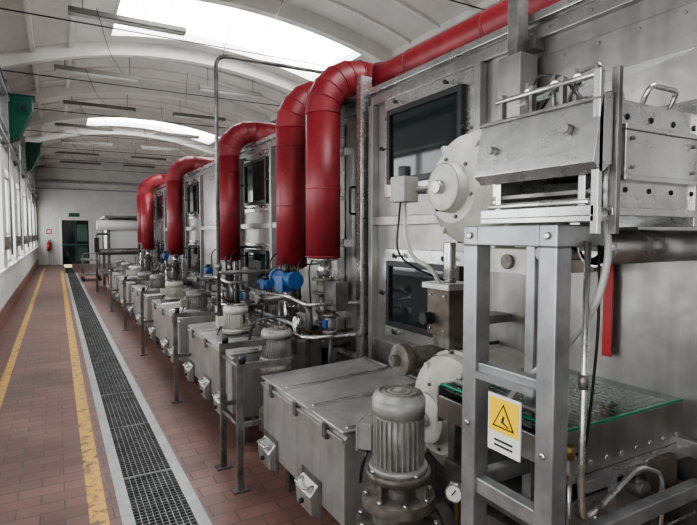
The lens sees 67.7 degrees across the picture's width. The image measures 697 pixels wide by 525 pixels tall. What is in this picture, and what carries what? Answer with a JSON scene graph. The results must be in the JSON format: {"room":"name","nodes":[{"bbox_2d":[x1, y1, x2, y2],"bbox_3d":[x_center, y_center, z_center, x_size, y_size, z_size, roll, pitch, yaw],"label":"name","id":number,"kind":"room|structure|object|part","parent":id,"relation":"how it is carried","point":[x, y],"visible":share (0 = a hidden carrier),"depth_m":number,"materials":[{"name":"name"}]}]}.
{"room":"processing plant","nodes":[
{"label":"processing plant","id":0,"kind":"room"},
{"bbox_2d":[0,71,38,309],"bbox_3d":[-7.256,-1.598,10.867,0.350,5.200,35.820,-2,4,-29],"label":"wall","id":1,"kind":"structure","parent":0,"point":[12,273],"depth_m":12.34,"materials":[{"name":"white paint"}]},
{"bbox_2d":[5,177,9,261],"bbox_3d":[-7.497,-0.940,11.210,0.110,1.950,2.480,-2,4,-29],"label":"window","id":2,"kind":"structure","parent":1,"relation":"in","point":[5,177],"depth_m":12.24,"materials":[{"name":"white"}]},
{"bbox_2d":[0,67,38,254],"bbox_3d":[-7.168,-1.859,11.074,0.120,3.300,35.520,-2,4,-29],"label":"window frame","id":3,"kind":"structure","parent":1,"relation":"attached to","point":[31,181],"depth_m":12.62,"materials":[{"name":"white metal"}]},
{"bbox_2d":[0,260,38,332],"bbox_3d":[-7.241,0.825,11.249,0.020,0.320,35.400,-2,4,-29],"label":"baseboard","id":4,"kind":"structure","parent":1,"relation":"attached to","point":[5,312],"depth_m":11.33,"materials":[{"name":"red tile"}]},
{"bbox_2d":[8,93,35,143],"bbox_3d":[-6.685,-2.901,10.594,0.550,0.927,0.570,-2,4,-29],"label":"heater","id":5,"kind":"object","parent":1,"relation":"attached to","point":[20,107],"visible":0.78,"depth_m":10.38,"materials":[{"name":"teal paint"}]},
{"bbox_2d":[25,142,42,173],"bbox_3d":[-9.719,-3.197,15.993,0.550,0.927,0.570,-2,4,-29],"label":"heater","id":6,"kind":"object","parent":1,"relation":"attached to","point":[33,149],"visible":0.8,"depth_m":15.78,"materials":[{"name":"teal paint"}]},
{"bbox_2d":[35,159,166,264],"bbox_3d":[-12.127,-2.832,28.803,9.450,5.700,0.300,-2,4,-29],"label":"wall","id":7,"kind":"structure","parent":0,"point":[53,205],"depth_m":27.56,"materials":[{"name":"white paint"}]},
{"bbox_2d":[46,229,51,233],"bbox_3d":[-15.450,-1.597,26.820,0.250,0.250,0.018,-2,4,-29],"label":"wall sign","id":8,"kind":"object","parent":7,"relation":"attached to","point":[48,231],"visible":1,"depth_m":26.82,"materials":[{"name":"red paint"}]},
{"bbox_2d":[47,240,50,264],"bbox_3d":[-15.411,-0.521,26.773,0.215,1.308,0.240,-2,4,-29],"label":"fire extinguisher","id":9,"kind":"object","parent":7,"relation":"attached to","point":[48,242],"visible":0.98,"depth_m":26.69,"materials":[{"name":"red paint"}]},
{"bbox_2d":[69,213,79,216],"bbox_3d":[-14.426,-2.502,27.348,0.500,0.200,0.015,-2,4,-29],"label":"wall sign","id":10,"kind":"object","parent":7,"relation":"attached to","point":[70,214],"visible":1,"depth_m":27.35,"materials":[{"name":"teal paint"}]},
{"bbox_2d":[60,219,90,264],"bbox_3d":[-14.414,-1.102,27.485,1.400,2.390,0.120,-2,4,-29],"label":"door","id":11,"kind":"structure","parent":7,"relation":"in","point":[74,233],"depth_m":27.49,"materials":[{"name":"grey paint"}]},
{"bbox_2d":[37,179,140,191],"bbox_3d":[-12.039,-4.121,28.575,8.850,0.500,0.060,-2,4,-29],"label":"trim","id":12,"kind":"structure","parent":7,"relation":"attached to","point":[39,180],"depth_m":27.55,"materials":[{"name":"grey paint"}]},
{"bbox_2d":[0,263,340,524],"bbox_3d":[-3.522,1.019,13.351,9.150,0.302,35.400,-2,4,-29],"label":"floor","id":13,"kind":"structure","parent":0,"point":[42,478],"depth_m":4.26,"materials":[{"name":"tile"}]},
{"bbox_2d":[81,253,101,280],"bbox_3d":[-8.957,0.127,18.079,0.597,0.963,1.080,-2,4,-29],"label":"trolley","id":14,"kind":"object","parent":13,"relation":"on","point":[83,259],"visible":0.75,"depth_m":17.74,"materials":[{"name":"silver metal"}]},
{"bbox_2d":[94,215,137,291],"bbox_3d":[-6.856,-0.315,15.595,1.500,2.120,2.300,-2,4,-29],"label":"machine","id":15,"kind":"object","parent":13,"relation":"on","point":[119,233],"visible":0.67,"depth_m":14.84,"materials":[{"name":"metal"}]},
{"bbox_2d":[109,268,126,311],"bbox_3d":[-4.762,0.560,10.791,0.390,0.900,0.080,-2,4,-29],"label":"stand","id":16,"kind":"object","parent":13,"relation":"on","point":[111,270],"visible":0.97,"depth_m":10.72,"materials":[{"name":"metal"}]},
{"bbox_2d":[106,270,143,297],"bbox_3d":[-5.162,0.550,12.173,0.817,0.767,1.810,-2,4,-29],"label":"tank","id":17,"kind":"object","parent":13,"relation":"on","point":[114,274],"visible":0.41,"depth_m":11.54,"materials":[{"name":"metal"}]},
{"bbox_2d":[113,259,124,269],"bbox_3d":[-5.558,0.074,12.614,0.297,0.295,0.247,-2,4,-29],"label":"motor","id":18,"kind":"object","parent":17,"relation":"on","point":[117,265],"visible":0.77,"depth_m":12.54,"materials":[{"name":"grey paint"}]},
{"bbox_2d":[119,262,131,273],"bbox_3d":[-4.922,0.136,11.482,0.297,0.295,0.247,-2,4,-29],"label":"motor","id":19,"kind":"object","parent":17,"relation":"on","point":[125,265],"visible":0.77,"depth_m":11.40,"materials":[{"name":"grey paint"}]},
{"bbox_2d":[122,276,145,330],"bbox_3d":[-3.588,0.674,8.701,0.390,0.900,0.080,-2,4,-29],"label":"stand","id":20,"kind":"object","parent":13,"relation":"on","point":[125,279],"visible":1,"depth_m":8.62,"materials":[{"name":"metal"}]},
{"bbox_2d":[65,273,211,524],"bbox_3d":[-4.369,1.128,8.861,0.430,0.036,28.400,-2,4,-29],"label":"drain grating","id":21,"kind":"object","parent":13,"relation":"on","point":[151,487],"visible":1,"depth_m":4.02,"materials":[{"name":"metal"}]},
{"bbox_2d":[134,272,150,325],"bbox_3d":[-3.368,0.625,9.304,0.854,0.933,0.277,-2,4,-29],"label":"motor","id":22,"kind":"object","parent":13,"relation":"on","point":[141,275],"visible":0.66,"depth_m":9.07,"materials":[{"name":"grey paint"}]},
{"bbox_2d":[115,273,170,321],"bbox_3d":[-4.086,0.656,10.258,0.817,0.767,1.810,-2,4,-29],"label":"tank","id":23,"kind":"object","parent":13,"relation":"on","point":[119,297],"visible":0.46,"depth_m":9.83,"materials":[{"name":"metal"}]},
{"bbox_2d":[126,265,140,278],"bbox_3d":[-4.237,0.203,10.263,0.297,0.295,0.247,-2,4,-29],"label":"motor","id":24,"kind":"object","parent":23,"relation":"on","point":[133,271],"visible":0.84,"depth_m":10.19,"materials":[{"name":"beige paint"}]},
{"bbox_2d":[136,187,156,270],"bbox_3d":[-4.117,-0.505,13.593,2.370,2.720,3.020,-2,4,-29],"label":"compartment","id":25,"kind":"object","parent":13,"relation":"on","point":[153,252],"visible":0.1,"depth_m":11.76,"materials":[{"name":"silver metal"}]},
{"bbox_2d":[137,179,158,270],"bbox_3d":[-4.467,-0.888,12.083,0.834,2.198,0.268,-2,4,-29],"label":"duct","id":26,"kind":"object","parent":25,"relation":"attached to","point":[139,236],"visible":0.32,"depth_m":11.83,"materials":[{"name":"metal"}]},
{"bbox_2d":[135,245,157,271],"bbox_3d":[-4.459,0.291,11.524,0.535,1.357,1.208,-2,4,-29],"label":"valve manifold","id":27,"kind":"object","parent":13,"relation":"on","point":[140,259],"visible":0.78,"depth_m":11.05,"materials":[{"name":"metal"}]},
{"bbox_2d":[139,287,159,355],"bbox_3d":[-2.594,0.771,6.933,0.390,0.900,0.080,-2,4,-29],"label":"stand","id":28,"kind":"object","parent":13,"relation":"on","point":[143,291],"visible":0.94,"depth_m":6.85,"materials":[{"name":"metal"}]},
{"bbox_2d":[127,284,193,343],"bbox_3d":[-3.009,0.761,8.342,0.817,0.767,1.810,-2,4,-29],"label":"tank","id":29,"kind":"object","parent":13,"relation":"on","point":[135,290],"visible":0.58,"depth_m":7.92,"materials":[{"name":"metal"}]},
{"bbox_2d":[146,274,165,290],"bbox_3d":[-2.964,0.327,7.999,0.297,0.295,0.247,-2,4,-29],"label":"motor","id":30,"kind":"object","parent":29,"relation":"on","point":[157,281],"visible":0.92,"depth_m":7.92,"materials":[{"name":"grey paint"}]},
{"bbox_2d":[155,177,186,280],"bbox_3d":[-2.625,-0.360,10.937,2.370,2.720,3.020,-2,4,-29],"label":"compartment","id":31,"kind":"object","parent":13,"relation":"on","point":[160,196],"visible":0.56,"depth_m":10.87,"materials":[{"name":"silver metal"}]},
{"bbox_2d":[141,174,166,273],"bbox_3d":[-4.149,-0.857,11.517,0.834,2.198,0.268,-2,4,-29],"label":"duct","id":32,"kind":"object","parent":31,"relation":"attached to","point":[147,189],"visible":0.92,"depth_m":11.28,"materials":[{"name":"metal"}]},
{"bbox_2d":[157,248,187,282],"bbox_3d":[-2.991,0.434,8.912,0.535,1.357,1.208,-2,4,-29],"label":"valve manifold","id":33,"kind":"object","parent":13,"relation":"on","point":[166,267],"visible":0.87,"depth_m":8.50,"materials":[{"name":"metal"}]},
{"bbox_2d":[148,293,226,381],"bbox_3d":[-1.920,0.867,6.404,0.817,0.767,1.760,-2,4,-29],"label":"tank","id":34,"kind":"object","parent":13,"relation":"on","point":[162,311],"visible":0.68,"depth_m":5.99,"materials":[{"name":"metal"}]},
{"bbox_2d":[160,281,183,300],"bbox_3d":[-2.328,0.389,6.867,0.297,0.295,0.247,-2,4,-29],"label":"motor","id":35,"kind":"object","parent":34,"relation":"on","point":[173,291],"visible":0.99,"depth_m":6.79,"materials":[{"name":"beige paint"}]},
{"bbox_2d":[180,289,207,312],"bbox_3d":[-1.716,0.449,5.778,0.297,0.295,0.247,-2,4,-29],"label":"motor","id":36,"kind":"object","parent":34,"relation":"on","point":[194,301],"visible":0.9,"depth_m":5.70,"materials":[{"name":"grey paint"}]},
{"bbox_2d":[170,308,210,403],"bbox_3d":[-1.518,0.876,5.018,0.390,0.900,0.080,-2,4,-29],"label":"stand","id":37,"kind":"object","parent":13,"relation":"on","point":[176,314],"visible":1,"depth_m":4.94,"materials":[{"name":"metal"}]},
{"bbox_2d":[184,161,238,301],"bbox_3d":[-1.132,-0.214,8.281,2.370,2.720,3.020,-2,4,-29],"label":"compartment","id":38,"kind":"object","parent":13,"relation":"on","point":[199,184],"visible":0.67,"depth_m":8.08,"materials":[{"name":"silver metal"}]},
{"bbox_2d":[166,156,214,284],"bbox_3d":[-2.666,-0.713,8.879,0.834,2.198,0.268,-2,4,-29],"label":"duct","id":39,"kind":"object","parent":38,"relation":"attached to","point":[180,167],"visible":0.91,"depth_m":8.64,"materials":[{"name":"metal"}]},
{"bbox_2d":[194,246,268,315],"bbox_3d":[-1.459,0.546,5.982,0.733,1.457,1.421,-2,4,-29],"label":"valve manifold","id":40,"kind":"object","parent":13,"relation":"on","point":[248,280],"visible":0.61,"depth_m":5.54,"materials":[{"name":"metal"}]},
{"bbox_2d":[215,335,266,470],"bbox_3d":[-0.730,0.948,3.615,0.390,0.910,0.080,-2,4,-29],"label":"stand","id":41,"kind":"object","parent":13,"relation":"on","point":[223,465],"visible":0.92,"depth_m":3.54,"materials":[{"name":"metal"}]},
{"bbox_2d":[183,315,321,442],"bbox_3d":[-0.922,0.964,4.628,0.817,0.767,1.440,-2,4,-29],"label":"tank","id":42,"kind":"object","parent":13,"relation":"on","point":[203,362],"visible":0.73,"depth_m":4.18,"materials":[{"name":"metal"}]},
{"bbox_2d":[215,304,249,334],"bbox_3d":[-1.014,0.515,4.569,0.297,0.295,0.247,-2,4,-29],"label":"motor","id":43,"kind":"object","parent":42,"relation":"on","point":[232,320],"visible":0.98,"depth_m":4.49,"materials":[{"name":"beige paint"}]},
{"bbox_2d":[221,354,290,494],"bbox_3d":[-0.629,0.988,3.439,0.390,0.850,0.410,-2,4,-29],"label":"stand","id":44,"kind":"object","parent":13,"relation":"on","point":[242,365],"visible":1,"depth_m":3.22,"materials":[{"name":"metal"}]},
{"bbox_2d":[257,326,293,461],"bbox_3d":[-0.298,0.921,3.900,0.798,0.933,0.313,-2,4,-29],"label":"motor","id":45,"kind":"object","parent":13,"relation":"on","point":[279,340],"visible":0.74,"depth_m":3.66,"materials":[{"name":"grey paint"}]},
{"bbox_2d":[243,254,358,367],"bbox_3d":[-0.505,0.639,4.284,0.733,1.457,1.421,-2,4,-29],"label":"piping","id":46,"kind":"object","parent":13,"relation":"on","point":[335,292],"visible":0.83,"depth_m":3.88,"materials":[{"name":"metal"}]},
{"bbox_2d":[239,75,374,364],"bbox_3d":[0.361,-0.068,5.625,2.370,2.720,3.020,-2,4,-29],"label":"compartment","id":47,"kind":"object","parent":13,"relation":"on","point":[257,160],"visible":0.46,"depth_m":4.05,"materials":[{"name":"silver metal"}]},
{"bbox_2d":[219,121,275,306],"bbox_3d":[-1.144,-0.564,6.171,0.834,2.198,0.268,-2,4,-29],"label":"duct","id":48,"kind":"object","parent":47,"relation":"attached to","point":[231,143],"visible":0.88,"depth_m":5.93,"materials":[{"name":"metal"}]},
{"bbox_2d":[214,54,322,315],"bbox_3d":[-0.682,-0.677,5.057,1.246,2.477,0.058,-2,4,-29],"label":"conduit","id":49,"kind":"object","parent":47,"relation":"attached to","point":[218,266],"visible":0.76,"depth_m":4.78,"materials":[{"name":"metal"}]},
{"bbox_2d":[275,81,350,332],"bbox_3d":[-0.238,-0.476,4.560,0.834,2.198,0.268,-2,4,-29],"label":"duct","id":50,"kind":"object","parent":47,"relation":"attached to","point":[290,121],"visible":0.59,"depth_m":4.31,"materials":[{"name":"metal"}]},
{"bbox_2d":[305,0,560,348],"bbox_3d":[1.698,-0.282,1.022,0.744,2.198,7.144,-2,4,-29],"label":"duct","id":51,"kind":"object","parent":47,"relation":"attached to","point":[336,83],"visible":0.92,"depth_m":3.77,"materials":[{"name":"metal"}]},
{"bbox_2d":[257,356,434,524],"bbox_3d":[0.013,1.056,2.965,0.817,0.767,1.060,-2,4,-29],"label":"tank","id":52,"kind":"object","parent":13,"relation":"on","point":[311,414],"visible":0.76,"depth_m":2.74,"materials":[{"name":"metal"}]},
{"bbox_2d":[356,384,491,524],"bbox_3d":[0.306,0.982,2.111,0.623,1.008,0.380,-2,4,-29],"label":"pump","id":53,"kind":"object","parent":13,"relation":"on","point":[397,491],"visible":1,"depth_m":1.94,"materials":[{"name":"grey paint"}]},
{"bbox_2d":[445,480,460,524],"bbox_3d":[0.419,0.965,2.014,0.070,0.257,0.108,1,3,25],"label":"pressure gauge","id":54,"kind":"object","parent":53,"relation":"attached to","point":[453,489],"visible":0.9,"depth_m":1.97,"materials":[{"name":"silver metal"}]},
{"bbox_2d":[388,343,523,505],"bbox_3d":[0.539,0.934,2.578,0.590,1.052,0.736,-2,4,-29],"label":"housing","id":55,"kind":"object","parent":13,"relation":"on","point":[438,365],"visible":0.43,"depth_m":2.46,"materials":[{"name":"beige paint"}]},
{"bbox_2d":[419,242,510,350],"bbox_3d":[0.587,0.166,2.544,0.500,0.530,0.200,-2,4,-29],"label":"brake actuator","id":56,"kind":"object","parent":55,"relation":"on","point":[443,318],"visible":0.84,"depth_m":2.44,"materials":[{"name":"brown metal"}]},
{"bbox_2d":[368,0,696,524],"bbox_3d":[1.853,0.077,2.969,2.370,2.720,3.020,-2,4,-29],"label":"machine housing","id":57,"kind":"object","parent":13,"relation":"on","point":[419,111],"depth_m":2.30,"materials":[{"name":"silver metal"}]},
{"bbox_2d":[391,129,594,283],"bbox_3d":[0.653,-0.194,2.288,0.615,0.782,0.823,-2,4,-29],"label":"gear","id":58,"kind":"object","parent":57,"relation":"attached to","point":[457,199],"visible":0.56,"depth_m":2.20,"materials":[{"name":"beige paint"}]},
{"bbox_2d":[497,0,544,120],"bbox_3d":[0.817,-0.990,2.438,0.180,0.790,0.140,-2,4,-29],"label":"vertical post","id":59,"kind":"object","parent":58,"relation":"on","point":[519,68],"visible":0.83,"depth_m":2.39,"materials":[{"name":"metal"}]},
{"bbox_3d":[1.076,0.154,2.129,0.050,0.460,0.040,-2,4,-29],"label":"red marker strip","id":60,"kind":"part","parent":57,"relation":"part of","materials":[{"name":"red plastic"}]},
{"bbox_2d":[444,449,644,524],"bbox_3d":[0.789,1.129,2.050,0.640,0.720,0.510,-2,4,-29],"label":"tray","id":61,"kind":"object","parent":13,"relation":"on","point":[496,515],"visible":0.09,"depth_m":1.88,"materials":[{"name":"metal"}]},
{"bbox_2d":[437,369,687,524],"bbox_3d":[0.764,0.961,1.978,0.786,1.065,0.665,-2,4,-29],"label":"tank","id":62,"kind":"object","parent":13,"relation":"on","point":[625,424],"visible":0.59,"depth_m":1.79,"materials":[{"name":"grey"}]},
{"bbox_2d":[566,444,577,524],"bbox_3d":[0.736,0.699,1.611,0.281,0.313,0.048,-2,4,-29],"label":"valve","id":63,"kind":"object","parent":62,"relation":"attached to","point":[572,462],"visible":0.58,"depth_m":1.54,"materials":[{"name":"silver metal"}]},
{"bbox_2d":[461,224,696,524],"bbox_3d":[0.802,0.693,1.738,0.860,1.625,0.415,-2,4,-29],"label":"support frame","id":64,"kind":"object","parent":13,"relation":"on","point":[548,278],"visible":0.89,"depth_m":1.56,"materials":[{"name":"silver metal"}]},
{"bbox_2d":[473,370,535,461],"bbox_3d":[0.450,0.450,1.526,0.028,0.215,0.235,-2,4,-29],"label":"warning sign","id":65,"kind":"object","parent":64,"relation":"attached to","point":[504,413],"visible":1,"depth_m":1.50,"materials":[{"name":"yellow plastic"}]},
{"bbox_2d":[507,222,611,455],"bbox_3d":[0.601,0.221,1.559,0.129,0.694,0.353,-2,4,-29],"label":"air hose","id":66,"kind":"object","parent":64,"relation":"attached to","point":[602,276],"visible":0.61,"depth_m":1.43,"materials":[{"name":"grey"}]},
{"bbox_2d":[474,62,696,233],"bbox_3d":[0.867,-0.337,1.603,0.921,0.497,0.443,-2,4,-29],"label":"guide","id":67,"kind":"object","parent":64,"relation":"on","point":[602,156],"visible":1,"depth_m":1.35,"materials":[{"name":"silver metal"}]},
{"bbox_2d":[535,222,696,266],"bbox_3d":[0.942,-0.065,1.712,0.680,0.138,0.223,-2,4,-29],"label":"roller","id":68,"kind":"object","parent":64,"relation":"attached to","point":[628,246],"visible":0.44,"depth_m":1.60,"materials":[{"name":"silver metal"}]},
{"bbox_2d":[577,241,696,524],"bbox_3d":[0.920,0.720,1.669,0.763,1.580,0.079,-2,4,-36],"label":"pipe","id":69,"kind":"object","parent":13,"relation":"on","point":[598,508],"visible":0.98,"depth_m":1.41,"materials":[{"name":"silver metal"}]},
{"bbox_2d":[0,0,484,170],"bbox_3d":[-3.465,-3.972,13.281,9.450,1.802,35.700,-2,4,-29],"label":"ceiling","id":70,"kind":"structure","parent":0,"point":[13,27],"depth_m":10.27,"materials":[{"name":"paint"}]},
{"bbox_2d":[55,147,98,156],"bbox_3d":[-11.569,-4.873,22.171,1.650,0.598,0.200,-2,4,-29],"label":"lamp","id":71,"kind":"object","parent":70,"relation":"hanging from","point":[57,152],"visible":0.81,"depth_m":22.14,"materials":[{"name":"grey metal"}]},
{"bbox_2d":[60,161,100,165],"bbox_3d":[-12.917,-5.048,25.078,1.750,0.628,0.200,-2,4,-29],"label":"lamp","id":72,"kind":"object","parent":70,"relation":"hanging from","point":[63,162],"visible":0.83,"depth_m":25.02,"materials":[{"name":"grey metal"}]},
{"bbox_2d":[55,118,112,131],"bbox_3d":[-8.437,-4.567,16.598,1.650,0.598,0.200,-2,4,-29],"label":"lamp","id":73,"kind":"object","parent":70,"relation":"hanging from","point":[57,124],"visible":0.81,"depth_m":16.56,"materials":[{"name":"grey metal"}]},
{"bbox_2d":[61,137,112,145],"bbox_3d":[-9.785,-4.742,19.506,1.750,0.628,0.200,-2,4,-29],"label":"lamp","id":74,"kind":"object","parent":70,"relation":"hanging from","point":[62,140],"visible":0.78,"depth_m":19.46,"materials":[{"name":"grey metal"}]},
{"bbox_2d":[54,58,139,81],"bbox_3d":[-5.330,-4.264,11.069,1.650,0.598,0.200,-2,4,-29],"label":"lamp","id":75,"kind":"object","parent":70,"relation":"hanging from","point":[59,68],"visible":0.88,"depth_m":11.02,"materials":[{"name":"grey metal"}]},
{"bbox_2d":[63,95,135,112],"bbox_3d":[-6.653,-4.436,13.933,1.750,0.628,0.200,-2,4,-29],"label":"lamp","id":76,"kind":"object","parent":70,"relation":"hanging from","point":[65,102],"visible":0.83,"depth_m":13.89,"materials":[{"name":"grey metal"}]},
{"bbox_2d":[35,151,188,173],"bbox_3d":[-10.663,-4.570,26.096,8.850,1.772,0.300,-2,4,-29],"label":"roof beam","id":77,"kind":"structure","parent":70,"relation":"attached to","point":[41,161],"depth_m":25.23,"materials":[{"name":"white concrete"}]},
{"bbox_2d":[41,140,186,165],"bbox_3d":[-9.073,-4.414,23.266,8.850,1.772,0.300,-2,4,-29],"label":"roof beam","id":78,"kind":"structure","parent":70,"relation":"attached to","point":[116,144],"depth_m":22.51,"materials":[{"name":"white concrete"}]},
{"bbox_2d":[25,127,214,156],"bbox_3d":[-7.482,-4.259,20.436,8.850,1.772,0.300,-2,4,-29],"label":"roof beam","id":79,"kind":"structure","parent":70,"relation":"attached to","point":[48,136],"depth_m":19.65,"materials":[{"name":"white concrete"}]},
{"bbox_2d":[68,0,186,35],"bbox_3d":[-3.521,-4.130,8.360,1.750,0.628,0.200,-2,4,-29],"label":"lamp","id":80,"kind":"object","parent":70,"relation":"hanging from","point":[74,11],"visible":1,"depth_m":8.30,"materials":[{"name":"grey metal"}]},
{"bbox_2d":[26,109,249,146],"bbox_3d":[-5.892,-4.104,17.606,8.850,1.772,0.300,-2,4,-29],"label":"roof beam","id":81,"kind":"structure","parent":70,"relation":"attached to","point":[138,114],"depth_m":16.64,"materials":[{"name":"white concrete"}]},
{"bbox_2d":[123,164,154,168],"bbox_3d":[-10.628,-5.120,26.361,1.500,0.633,0.200,-2,4,-29],"label":"lamp","id":82,"kind":"object","parent":70,"relation":"hanging from","point":[124,165],"visible":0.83,"depth_m":26.31,"materials":[{"name":"grey metal"}]},
{"bbox_2d":[16,82,275,128],"bbox_3d":[-4.301,-3.949,14.776,8.850,1.772,0.300,-2,4,-29],"label":"roof beam","id":83,"kind":"structure","parent":70,"relation":"attached to","point":[46,93],"depth_m":13.90,"materials":[{"name":"white concrete"}]},
{"bbox_2d":[131,150,165,160],"bbox_3d":[-9.062,-4.968,23.575,1.500,0.633,0.200,-2,4,-29],"label":"lamp","id":84,"kind":"object","parent":70,"relation":"hanging from","point":[132,157],"visible":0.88,"depth_m":23.51,"materials":[{"name":"grey metal"}]},
{"bbox_2d":[0,42,301,105],"bbox_3d":[-2.711,-3.793,11.946,8.850,1.772,0.300,-2,4,-29],"label":"roof beam","id":85,"kind":"structure","parent":70,"relation":"attached to","point":[20,57],"depth_m":10.84,"materials":[{"name":"white concrete"}]},
{"bbox_2d":[85,118,219,144],"bbox_3d":[-6.930,-4.896,18.661,4.425,0.626,2.550,-2,4,-29],"label":"skylight","id":86,"kind":"object","parent":70,"relation":"attached to","point":[206,138],"visible":0.3,"depth_m":19.50,"materials":[{"name":"white glass"}]},
{"bbox_2d":[141,140,180,151],"bbox_3d":[-7.496,-4.815,20.788,1.500,0.633,0.200,-2,4,-29],"label":"lamp","id":87,"kind":"object","parent":70,"relation":"hanging from","point":[142,146],"visible":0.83,"depth_m":20.72,"materials":[{"name":"grey metal"}]},
{"bbox_2d":[154,122,199,138],"bbox_3d":[-5.930,-4.662,18.002,1.500,0.633,0.200,-2,4,-29],"label":"lamp","id":88,"kind":"object","parent":70,"relation":"hanging from","point":[160,133],"visible":0.88,"depth_m":17.95,"materials":[{"name":"grey metal"}]},
{"bbox_2d":[0,0,391,66],"bbox_3d":[-1.120,-3.638,9.116,8.850,1.772,0.300,-2,4,-29],"label":"roof beam","id":89,"kind":"structure","parent":70,"relation":"attached to","point":[290,14],"depth_m":9.13,"materials":[{"name":"white concrete"}]},
{"bbox_2d":[172,112,225,121],"bbox_3d":[-4.364,-4.509,15.215,1.500,0.633,0.200,-2,4,-29],"label":"lamp","id":90,"kind":"object","parent":70,"relation":"hanging from","point":[175,114],"visible":0.8,"depth_m":15.13,"materials":[{"name":"grey metal"}]},
{"bbox_2d":[198,67,261,97],"bbox_3d":[-2.822,-4.359,12.472,1.500,0.633,0.200,-2,4,-29],"label":"lamp","id":91,"kind":"object","parent":70,"relation":"hanging from","point":[207,88],"visible":0.88,"depth_m":12.44,"materials":[{"name":"grey metal"}]},
{"bbox_2d":[109,0,361,80],"bbox_3d":[-2.159,-4.431,10.171,4.425,0.626,2.550,-2,4,-29],"label":"skylight","id":92,"kind":"object","parent":70,"relation":"attached to","point":[205,23],"visible":0.58,"depth_m":10.51,"materials":[{"name":"white glass"}]},
{"bbox_2d":[449,0,484,9],"bbox_3d":[0.470,-3.483,6.286,8.850,1.772,0.300,-2,4,-29],"label":"roof beam","id":93,"kind":"structure","parent":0,"point":[449,0],"depth_m":7.09,"materials":[{"name":"grey metal"}]},
{"bbox_3d":[5.344,-1.177,-2.286,9.450,5.800,0.300,-2,4,-29],"label":"wall","id":94,"kind":"structure","parent":0,"visible":0},
{"bbox_2d":[71,0,282,164],"bbox_3d":[-4.099,-3.963,11.088,2.711,0.313,32.502,-2,4,-29],"label":"cable","id":95,"kind":"object","parent":94,"relation":"attached to","point":[282,0],"visible":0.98,"depth_m":10.26,"materials":[{"name":"black rubber"}]}
]}

